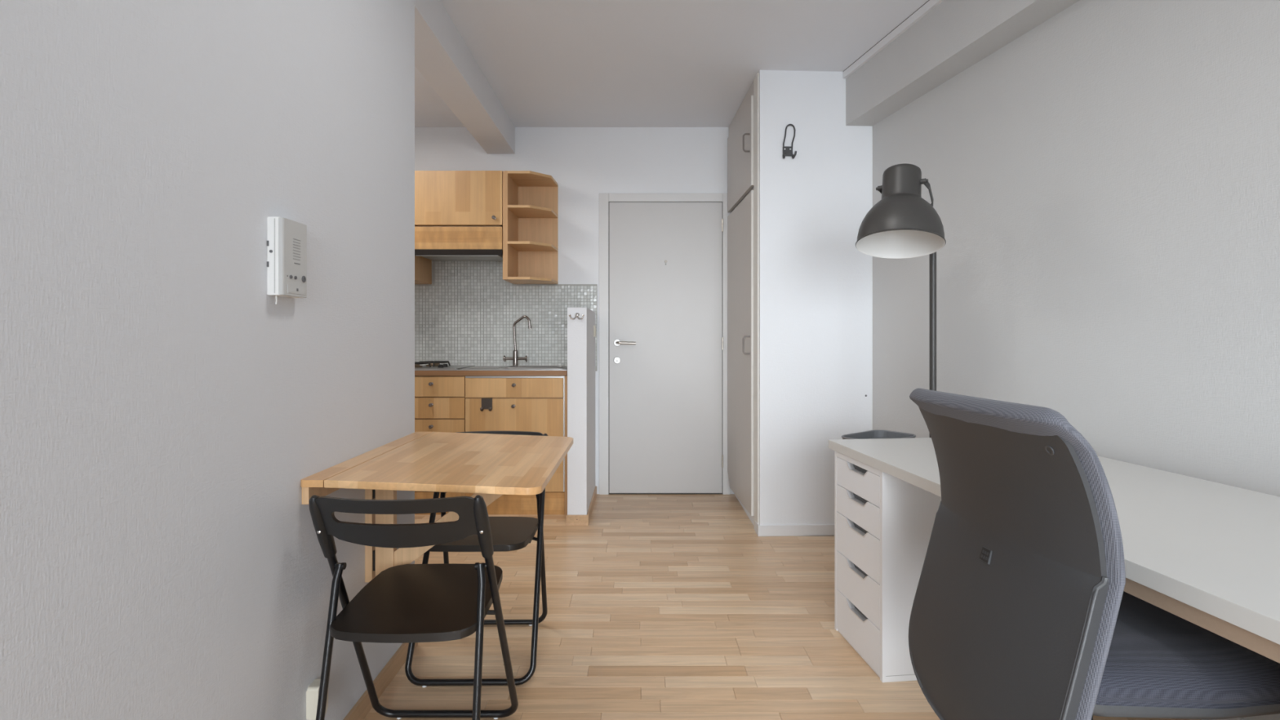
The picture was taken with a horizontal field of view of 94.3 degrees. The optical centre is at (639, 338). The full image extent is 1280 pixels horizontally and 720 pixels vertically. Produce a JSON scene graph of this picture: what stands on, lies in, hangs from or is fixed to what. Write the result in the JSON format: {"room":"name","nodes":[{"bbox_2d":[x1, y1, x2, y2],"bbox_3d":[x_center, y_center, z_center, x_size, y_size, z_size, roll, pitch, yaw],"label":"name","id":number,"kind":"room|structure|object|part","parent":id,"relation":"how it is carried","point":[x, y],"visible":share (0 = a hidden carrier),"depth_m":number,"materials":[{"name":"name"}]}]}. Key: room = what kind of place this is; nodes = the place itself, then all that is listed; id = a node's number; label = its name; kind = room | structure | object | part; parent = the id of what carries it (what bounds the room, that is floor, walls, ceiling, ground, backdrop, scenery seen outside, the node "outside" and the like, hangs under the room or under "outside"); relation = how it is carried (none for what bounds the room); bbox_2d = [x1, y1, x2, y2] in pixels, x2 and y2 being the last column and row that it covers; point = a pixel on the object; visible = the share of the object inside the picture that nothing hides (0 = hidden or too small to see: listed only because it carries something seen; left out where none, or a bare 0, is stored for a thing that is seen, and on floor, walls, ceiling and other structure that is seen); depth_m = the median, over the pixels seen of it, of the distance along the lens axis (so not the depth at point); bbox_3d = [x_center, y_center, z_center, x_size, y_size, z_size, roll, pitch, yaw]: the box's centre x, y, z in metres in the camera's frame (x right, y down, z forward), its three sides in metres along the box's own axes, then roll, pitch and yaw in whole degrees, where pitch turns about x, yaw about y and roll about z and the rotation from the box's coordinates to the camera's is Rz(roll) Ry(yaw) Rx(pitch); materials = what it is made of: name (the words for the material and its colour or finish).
{"room":"studio apartment","nodes":[
{"label":"studio apartment","id":0,"kind":"room"},
{"bbox_2d":[0,0,414,719],"bbox_3d":[-1.718,-0.175,0.002,1.763,2.745,4.404,0,0,0],"label":"wall","id":1,"kind":"structure","parent":0,"point":[163,419],"depth_m":1.10,"materials":[{"name":"paint"}]},
{"bbox_2d":[266,216,306,304],"bbox_3d":[-0.818,-0.176,1.384,0.038,0.196,0.108,0,0,0],"label":"intercom","id":2,"kind":"object","parent":1,"relation":"attached to","point":[286,238],"visible":1,"depth_m":1.35,"materials":[{"name":"plastic"}]},
{"bbox_2d":[306,678,328,719],"bbox_3d":[-0.821,0.919,1.512,0.033,0.085,0.048,0,0,0],"label":"power outlet","id":3,"kind":"object","parent":1,"relation":"attached to","point":[313,691],"visible":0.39,"depth_m":1.49,"materials":[{"name":"beige plastic"}]},
{"bbox_2d":[342,642,417,719],"bbox_3d":[-0.831,1.105,0.102,0.012,0.064,4.204,0,0,0],"label":"baseboard","id":4,"kind":"structure","parent":1,"relation":"attached to","point":[362,708],"depth_m":1.90,"materials":[{"name":"brown wood"}]},
{"bbox_2d":[300,431,573,582],"bbox_3d":[-0.541,0.544,1.835,0.592,0.395,0.760,0,0,0],"label":"table","id":5,"kind":"object","parent":1,"relation":"attached to","point":[490,466],"visible":0.88,"depth_m":1.72,"materials":[{"name":"brown wood"}]},
{"bbox_3d":[-0.828,0.388,1.831,0.018,0.045,0.728,0,0,0],"label":"wall rail","id":6,"kind":"part","parent":5,"relation":"part of","materials":[{"name":"brown wood"}]},
{"bbox_3d":[-0.778,0.557,1.818,0.056,0.360,0.026,0,0,0],"label":"bracket post","id":7,"kind":"part","parent":5,"relation":"part of","materials":[{"name":"brown wood"}]},
{"bbox_2d":[414,127,734,493],"bbox_3d":[-0.925,-0.175,4.414,3.350,2.745,0.159,0,0,0],"label":"wall","id":8,"kind":"structure","parent":0,"point":[467,315],"depth_m":4.34,"materials":[{"name":"paint"}]},
{"bbox_2d":[414,226,431,284],"bbox_3d":[-1.724,-0.763,4.150,0.402,0.730,0.386,0,0,0],"label":"upper cabinet","id":9,"kind":"object","parent":8,"relation":"attached to","point":[423,266],"visible":0.04,"depth_m":4.17,"materials":[{"name":"brown wood"}]},
{"bbox_2d":[414,226,502,261],"bbox_3d":[-1.224,-0.659,4.161,0.595,0.204,0.364,0,0,0],"label":"range hood","id":10,"kind":"object","parent":8,"relation":"attached to","point":[435,243],"visible":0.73,"depth_m":3.98,"materials":[{"name":"brown wood"}]},
{"bbox_3d":[-1.232,-0.560,3.999,0.555,0.005,0.012,0,0,0],"label":"visor rail","id":11,"kind":"part","parent":10,"relation":"part of","materials":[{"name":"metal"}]},
{"bbox_3d":[-1.224,-0.676,3.993,0.595,0.153,0.019,0,0,0],"label":"panel","id":12,"kind":"part","parent":10,"relation":"part of","materials":[{"name":"brown wood"}]},
{"bbox_2d":[414,170,502,226],"bbox_3d":[-1.224,-0.946,4.150,0.597,0.366,0.386,0,0,0],"label":"upper cabinet","id":13,"kind":"object","parent":8,"relation":"attached to","point":[442,197],"visible":0.86,"depth_m":3.98,"materials":[{"name":"brown wood"}]},
{"bbox_2d":[502,170,558,284],"bbox_3d":[-0.761,-0.763,4.164,0.323,0.730,0.358,0,0,0],"label":"corner shelf unit","id":14,"kind":"object","parent":8,"relation":"attached to","point":[530,198],"visible":1,"depth_m":4.29,"materials":[{"name":"brown wood"}]},
{"bbox_3d":[-0.915,-0.763,4.166,0.016,0.730,0.354,0,0,0],"label":"panel","id":15,"kind":"part","parent":14,"relation":"part of","materials":[{"name":"brown wood"}]},
{"bbox_3d":[-0.897,-0.763,4.164,0.017,0.730,0.358,0,0,0],"label":"panel","id":16,"kind":"part","parent":14,"relation":"part of","materials":[{"name":"brown wood"}]},
{"bbox_3d":[-0.745,-1.119,4.164,0.289,0.018,0.358,0,0,0],"label":"shelf","id":17,"kind":"part","parent":14,"relation":"part of","materials":[{"name":"brown wood"}]},
{"bbox_3d":[-0.745,-0.889,4.164,0.289,0.018,0.358,0,0,0],"label":"shelf","id":18,"kind":"part","parent":14,"relation":"part of","materials":[{"name":"brown wood"}]},
{"bbox_3d":[-0.745,-0.646,4.164,0.289,0.018,0.358,0,0,0],"label":"shelf","id":19,"kind":"part","parent":14,"relation":"part of","materials":[{"name":"brown wood"}]},
{"bbox_3d":[-0.745,-0.407,4.164,0.289,0.018,0.358,0,0,0],"label":"shelf","id":20,"kind":"part","parent":14,"relation":"part of","materials":[{"name":"brown wood"}]},
{"bbox_3d":[-0.745,-0.763,4.336,0.289,0.730,0.010,0,0,0],"label":"panel","id":21,"kind":"part","parent":14,"relation":"part of","materials":[{"name":"brown wood"}]},
{"bbox_2d":[599,193,730,494],"bbox_3d":[0.180,0.038,4.305,0.959,2.198,0.075,0,0,0],"label":"door","id":22,"kind":"structure","parent":8,"relation":"in","point":[663,257],"depth_m":4.33,"materials":[{"name":"paint"}]},
{"bbox_3d":[-0.103,0.031,4.295,0.144,0.023,0.055,0,0,0],"label":"lever","id":23,"kind":"part","parent":22,"relation":"part of","materials":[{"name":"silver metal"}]},
{"bbox_2d":[567,307,595,515],"bbox_3d":[-0.384,0.473,3.982,0.118,1.328,0.721,0,0,0],"label":"wall partition","id":24,"kind":"structure","parent":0,"point":[581,373],"depth_m":3.62,"materials":[{"name":"paint"}]},
{"bbox_2d":[568,312,584,319],"bbox_3d":[-0.384,-0.138,3.603,0.094,0.045,0.039,0,0,0],"label":"coat hook","id":25,"kind":"object","parent":24,"relation":"attached to","point":[577,315],"visible":1,"depth_m":3.60,"materials":[{"name":"silver metal"}]},
{"bbox_2d":[565,486,596,525],"bbox_3d":[-0.382,1.106,3.966,0.136,0.062,0.714,0,0,0],"label":"baseboard","id":26,"kind":"structure","parent":24,"relation":"attached to","point":[571,520],"depth_m":3.61,"materials":[{"name":"brown wood"}]},
{"bbox_2d":[593,325,595,337],"bbox_3d":[-0.319,-0.053,4.200,0.013,0.080,0.080,0,0,0],"label":"light switch","id":27,"kind":"object","parent":24,"relation":"attached to","point":[594,326],"visible":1,"depth_m":4.16,"materials":[{"name":"beige plastic"}]},
{"bbox_2d":[414,0,928,127],"bbox_3d":[0.150,-1.608,1.147,5.500,0.120,6.693,0,0,0],"label":"ceiling","id":28,"kind":"structure","parent":0,"point":[548,63],"depth_m":3.17,"materials":[{"name":"paint"}]},
{"bbox_2d":[414,0,515,153],"bbox_3d":[-1.016,-1.450,3.273,0.204,0.196,2.139,0,0,0],"label":"beam","id":29,"kind":"structure","parent":28,"relation":"attached to","point":[442,55],"depth_m":3.17,"materials":[{"name":"paint"}]},
{"bbox_2d":[844,0,928,71],"bbox_3d":[1.732,-1.548,0.719,0.026,0.003,5.550,0,0,-11],"label":"joint","id":30,"kind":"object","parent":28,"relation":"attached to","point":[928,0],"visible":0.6,"depth_m":3.01,"materials":[{"name":"white paint"}]},
{"bbox_2d":[843,0,943,78],"bbox_3d":[1.730,-1.526,0.719,0.021,0.039,5.549,0,0,-11],"label":"trunking","id":31,"kind":"structure","parent":28,"relation":"attached to","point":[930,5],"depth_m":2.98,"materials":[{"name":"paint"}]},
{"bbox_2d":[845,0,1079,125],"bbox_3d":[1.825,-1.391,0.725,0.174,0.313,5.593,0,0,-11],"label":"beam","id":32,"kind":"structure","parent":28,"relation":"attached to","point":[954,36],"depth_m":2.72,"materials":[{"name":"paint"}]},
{"bbox_2d":[363,493,1200,719],"bbox_3d":[0.150,1.167,1.147,5.500,0.060,6.693,0,0,0],"label":"floor","id":33,"kind":"structure","parent":0,"point":[661,606],"depth_m":2.27,"materials":[{"name":"brown wood"}]},
{"bbox_2d":[308,494,518,719],"bbox_3d":[-0.577,0.753,1.568,0.432,0.768,0.442,0,0,0],"label":"folding chair","id":34,"kind":"object","parent":33,"relation":"on","point":[406,603],"visible":1,"depth_m":1.45,"materials":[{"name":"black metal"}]},
{"bbox_3d":[-0.577,0.447,1.416,0.400,0.155,0.138,0,0,0],"label":"backrest","id":35,"kind":"part","parent":34,"relation":"part of","materials":[{"name":"black plastic"}]},
{"bbox_3d":[-0.577,0.848,1.429,0.396,0.572,0.142,0,0,0],"label":"leg frame","id":36,"kind":"part","parent":34,"relation":"part of","materials":[{"name":"black metal"}]},
{"bbox_3d":[-0.577,0.697,1.591,0.367,0.042,0.385,0,0,0],"label":"seat","id":37,"kind":"part","parent":34,"relation":"part of","materials":[{"name":"black plastic"}]},
{"bbox_3d":[-0.577,0.759,1.594,0.432,0.752,0.390,0,0,0],"label":"leg frame","id":38,"kind":"part","parent":34,"relation":"part of","materials":[{"name":"black metal"}]},
{"bbox_2d":[414,375,466,514],"bbox_3d":[-1.345,0.689,4.066,0.426,0.896,0.528,0,0,0],"label":"base cabinet","id":39,"kind":"object","parent":33,"relation":"on","point":[439,400],"visible":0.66,"depth_m":3.83,"materials":[{"name":"brown wood"}]},
{"bbox_3d":[-1.345,0.589,3.840,0.424,0.133,0.019,0,0,0],"label":"drawer","id":40,"kind":"part","parent":39,"relation":"part of","materials":[{"name":"brown wood"}]},
{"bbox_3d":[-1.345,0.449,3.840,0.424,0.133,0.019,0,0,0],"label":"drawer","id":41,"kind":"part","parent":39,"relation":"part of","materials":[{"name":"brown wood"}]},
{"bbox_3d":[-1.345,0.311,3.840,0.424,0.128,0.019,0,0,0],"label":"drawer","id":42,"kind":"part","parent":39,"relation":"part of","materials":[{"name":"brown wood"}]},
{"bbox_2d":[404,431,547,687],"bbox_3d":[-0.562,0.753,2.154,0.432,0.768,0.442,0,0,-1],"label":"folding chair","id":43,"kind":"object","parent":33,"relation":"on","point":[508,533],"visible":0.44,"depth_m":2.06,"materials":[{"name":"black plastic"}]},
{"bbox_3d":[-0.562,0.697,2.131,0.367,0.042,0.385,0,0,-1],"label":"seat","id":44,"kind":"part","parent":43,"relation":"part of","materials":[{"name":"black plastic"}]},
{"bbox_3d":[-0.564,0.848,2.293,0.396,0.572,0.142,0,0,-1],"label":"leg frame","id":45,"kind":"part","parent":43,"relation":"part of","materials":[{"name":"black metal"}]},
{"bbox_3d":[-0.564,0.447,2.306,0.400,0.155,0.138,0,0,-1],"label":"backrest","id":46,"kind":"part","parent":43,"relation":"part of","materials":[{"name":"black plastic"}]},
{"bbox_2d":[465,375,567,514],"bbox_3d":[-0.801,0.689,4.066,0.660,0.896,0.528,0,0,0],"label":"base cabinet","id":47,"kind":"object","parent":33,"relation":"on","point":[529,403],"visible":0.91,"depth_m":3.83,"materials":[{"name":"brown wood"}]},
{"bbox_2d":[480,398,492,411],"bbox_3d":[-0.989,0.426,3.817,0.074,0.082,0.045,0,0,0],"label":"hook","id":48,"kind":"object","parent":47,"relation":"attached to","point":[486,403],"visible":1,"depth_m":3.83,"materials":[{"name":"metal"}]},
{"bbox_2d":[414,368,567,375],"bbox_3d":[-1.416,0.220,4.077,1.888,0.038,0.505,0,0,0],"label":"countertop","id":49,"kind":"structure","parent":47,"relation":"on","point":[460,371],"depth_m":3.83,"materials":[{"name":"wood"}]},
{"bbox_2d":[414,360,475,369],"bbox_3d":[-1.427,0.179,4.072,0.485,0.043,0.425,0,0,0],"label":"gas hob","id":50,"kind":"object","parent":49,"relation":"in","point":[432,365],"visible":0.73,"depth_m":4.01,"materials":[{"name":"metal"}]},
{"bbox_3d":[-1.520,0.182,3.990,0.110,0.020,0.110,0,0,0],"label":"burner","id":51,"kind":"part","parent":50,"relation":"part of","materials":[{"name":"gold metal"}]},
{"bbox_3d":[-1.450,0.182,4.180,0.110,0.020,0.110,0,0,0],"label":"burner","id":52,"kind":"part","parent":50,"relation":"part of","materials":[{"name":"black metal"}]},
{"bbox_3d":[-1.427,0.197,4.070,0.485,0.008,0.420,0,0,0],"label":"hob plate","id":53,"kind":"part","parent":50,"relation":"part of","materials":[{"name":"metal"}]},
{"bbox_2d":[462,365,567,368],"bbox_3d":[-0.825,0.195,4.037,0.690,0.012,0.295,0,0,0],"label":"sink","id":54,"kind":"object","parent":49,"relation":"in","point":[508,366],"visible":0.91,"depth_m":3.95,"materials":[{"name":"silver metal"}]},
{"bbox_3d":[-0.710,0.197,4.040,0.380,0.001,0.220,0,0,0],"label":"bowl","id":55,"kind":"part","parent":54,"relation":"part of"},
{"bbox_2d":[502,315,531,365],"bbox_3d":[-0.867,0.017,4.218,0.206,0.366,0.061,0,0,5],"label":"tap","id":56,"kind":"object","parent":49,"relation":"on","point":[515,358],"visible":0.92,"depth_m":4.21,"materials":[{"name":"silver metal"}]},
{"bbox_2d":[512,350,518,365],"bbox_3d":[-0.885,0.140,4.220,0.054,0.120,0.054,0,0,0],"label":"tap","id":57,"kind":"object","parent":56,"relation":"on","point":[515,353],"depth_m":4.20,"materials":[{"name":"silver metal"}]},
{"bbox_3d":[-0.835,-0.040,4.206,0.142,0.251,0.023,0,0,13],"label":"spout","id":58,"kind":"part","parent":56,"relation":"part of","materials":[{"name":"silver metal"}]},
{"bbox_3d":[-0.811,0.318,3.840,0.632,0.125,0.019,0,0,0],"label":"false drawer","id":59,"kind":"part","parent":47,"relation":"part of","materials":[{"name":"brown wood"}]},
{"bbox_3d":[-0.811,0.689,3.840,0.632,0.601,0.019,0,0,0],"label":"cabinet door","id":60,"kind":"part","parent":47,"relation":"part of","materials":[{"name":"brown wood"}]},
{"bbox_3d":[-0.478,0.689,4.082,0.016,0.896,0.496,0,0,0],"label":"panel","id":61,"kind":"part","parent":47,"relation":"part of","materials":[{"name":"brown wood"}]},
{"bbox_2d":[727,72,759,529],"bbox_3d":[0.733,-0.205,3.895,0.246,2.684,0.895,0,0,-2],"label":"closet","id":62,"kind":"object","parent":33,"relation":"on","point":[743,140],"visible":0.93,"depth_m":3.80,"materials":[{"name":"paint"}]},
{"bbox_3d":[0.664,0.086,3.936,0.024,1.951,0.767,0,0,-2],"label":"closet door","id":63,"kind":"part","parent":62,"relation":"part of","materials":[{"name":"paint"}]},
{"bbox_3d":[0.664,-1.188,3.936,0.024,0.538,0.767,0,0,-2],"label":"closet door","id":64,"kind":"part","parent":62,"relation":"part of","materials":[{"name":"paint"}]},
{"bbox_3d":[0.689,-1.505,3.943,0.050,0.084,0.795,0,0,-2],"label":"frame rail","id":65,"kind":"part","parent":62,"relation":"part of","materials":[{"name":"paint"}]},
{"bbox_3d":[0.644,0.039,3.597,0.046,0.115,0.010,0,0,-2],"label":"bow handle","id":66,"kind":"part","parent":62,"relation":"part of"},
{"bbox_3d":[0.644,-1.188,3.597,0.046,0.115,0.010,0,0,-2],"label":"bow handle","id":67,"kind":"part","parent":62,"relation":"part of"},
{"bbox_2d":[841,430,915,439],"bbox_3d":[1.062,0.783,2.639,0.329,0.706,0.209,0,0,-37],"label":"tray table","id":68,"kind":"object","parent":33,"relation":"on","point":[871,434],"visible":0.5,"depth_m":2.74,"materials":[{"name":"black metal"}]},
{"bbox_2d":[834,450,941,682],"bbox_3d":[1.070,0.788,2.173,0.581,0.698,0.368,0,0,-6],"label":"drawer unit","id":69,"kind":"object","parent":33,"relation":"on","point":[884,522],"visible":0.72,"depth_m":1.99,"materials":[{"name":"white laminate"}]},
{"bbox_3d":[0.793,0.837,2.145,0.025,0.026,0.168,0,0,-6],"label":"drawer pull","id":70,"kind":"part","parent":69,"relation":"part of","materials":[{"name":"metal"}]},
{"bbox_3d":[0.793,0.687,2.145,0.025,0.026,0.168,0,0,-6],"label":"drawer pull","id":71,"kind":"part","parent":69,"relation":"part of","materials":[{"name":"metal"}]},
{"bbox_3d":[0.793,0.580,2.145,0.025,0.026,0.168,0,0,-6],"label":"drawer pull","id":72,"kind":"part","parent":69,"relation":"part of","materials":[{"name":"metal"}]},
{"bbox_3d":[0.793,0.473,2.145,0.025,0.026,0.168,0,0,-6],"label":"drawer pull","id":73,"kind":"part","parent":69,"relation":"part of","materials":[{"name":"metal"}]},
{"bbox_3d":[0.793,0.988,2.145,0.025,0.026,0.168,0,0,-6],"label":"drawer pull","id":74,"kind":"part","parent":69,"relation":"part of","materials":[{"name":"metal"}]},
{"bbox_3d":[0.791,1.050,2.144,0.018,0.152,0.330,0,0,-6],"label":"drawer","id":75,"kind":"part","parent":69,"relation":"part of","materials":[{"name":"white paint"}]},
{"bbox_3d":[0.791,0.898,2.144,0.018,0.148,0.330,0,0,-6],"label":"drawer","id":76,"kind":"part","parent":69,"relation":"part of","materials":[{"name":"white paint"}]},
{"bbox_3d":[0.791,0.747,2.144,0.018,0.148,0.330,0,0,-6],"label":"drawer","id":77,"kind":"part","parent":69,"relation":"part of","materials":[{"name":"white paint"}]},
{"bbox_3d":[0.791,0.619,2.144,0.018,0.104,0.330,0,0,-6],"label":"drawer","id":78,"kind":"part","parent":69,"relation":"part of","materials":[{"name":"white paint"}]},
{"bbox_3d":[0.791,0.512,2.144,0.018,0.104,0.330,0,0,-6],"label":"drawer","id":79,"kind":"part","parent":69,"relation":"part of","materials":[{"name":"white paint"}]},
{"bbox_2d":[855,163,946,437],"bbox_3d":[1.123,0.225,2.422,0.596,1.824,0.325,0,0,-41],"label":"floor lamp","id":80,"kind":"object","parent":33,"relation":"on","point":[902,224],"visible":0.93,"depth_m":2.33,"materials":[{"name":"grey metal"}]},
{"bbox_3d":[1.019,-0.510,2.330,0.324,0.353,0.321,0,0,0],"label":"lamp shade","id":81,"kind":"part","parent":80,"relation":"part of","materials":[{"name":"grey metal"}]},
{"bbox_3d":[1.169,-0.544,2.432,0.065,0.168,0.258,0,0,29],"label":"yoke arm","id":82,"kind":"part","parent":80,"relation":"part of","materials":[{"name":"grey metal"}]},
{"bbox_2d":[828,437,1279,663],"bbox_3d":[1.250,0.770,1.392,0.785,0.734,2.050,0,0,-6],"label":"desk","id":83,"kind":"object","parent":33,"relation":"on","point":[1205,553],"visible":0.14,"depth_m":1.19,"materials":[{"name":"white laminate"}]},
{"bbox_3d":[0.931,0.453,0.871,0.018,0.032,1.020,0,0,-6],"label":"rail","id":84,"kind":"part","parent":83,"relation":"part of","materials":[{"name":"beige wood"}]},
{"bbox_2d":[908,388,1279,719],"bbox_3d":[0.899,0.626,1.228,0.614,1.022,0.584,0,0,-4],"label":"office chair","id":85,"kind":"object","parent":33,"relation":"on","point":[1021,608],"visible":1,"depth_m":1.06,"materials":[{"name":"plastic"}]},
{"bbox_3d":[0.701,0.438,1.198,0.008,0.027,0.027,16,-1,-4],"label":"shell tag frame","id":86,"kind":"part","parent":85,"relation":"part of","materials":[{"name":"black plastic"}]},
{"bbox_2d":[1095,591,1279,708],"bbox_3d":[0.925,0.586,1.207,0.467,0.086,0.480,0,0,-4],"label":"seat cushion","id":87,"kind":"object","parent":85,"relation":"on","point":[1157,658],"depth_m":1.00,"materials":[{"name":"grey fabric"}]},
{"bbox_2d":[734,70,872,536],"bbox_3d":[1.796,-0.175,3.934,2.209,2.745,1.031,0,0,0],"label":"wall","id":88,"kind":"structure","parent":0,"point":[815,286],"depth_m":3.43,"materials":[{"name":"paint"}]},
{"bbox_2d":[782,124,796,159],"bbox_3d":[0.859,-1.135,3.405,0.075,0.203,0.041,0,0,-2],"label":"wall hook","id":89,"kind":"object","parent":88,"relation":"attached to","point":[787,150],"visible":1,"depth_m":3.41,"materials":[{"name":"black metal"}]},
{"bbox_3d":[0.851,-1.079,3.419,0.056,0.054,0.013,0,0,-2],"label":"plate","id":90,"kind":"part","parent":89,"relation":"part of","materials":[{"name":"black metal"}]},
{"bbox_2d":[755,520,834,536],"bbox_3d":[1.012,1.106,3.454,0.666,0.062,0.091,0,0,0],"label":"baseboard","id":91,"kind":"structure","parent":88,"relation":"attached to","point":[815,529],"depth_m":3.42,"materials":[{"name":"paint"}]},
{"bbox_2d":[872,0,1279,719],"bbox_3d":[2.148,-0.175,0.635,1.605,2.745,5.670,0,0,0],"label":"wall","id":92,"kind":"structure","parent":0,"point":[1104,181],"depth_m":2.04,"materials":[{"name":"paint"}]},
{"bbox_2d":[1200,717,1243,719],"bbox_3d":[1.891,1.106,0.710,0.012,0.062,5.530,0,0,-11],"label":"baseboard","id":93,"kind":"structure","parent":92,"relation":"attached to","point":[1237,718],"depth_m":1.70,"materials":[{"name":"paint"}]}
]}

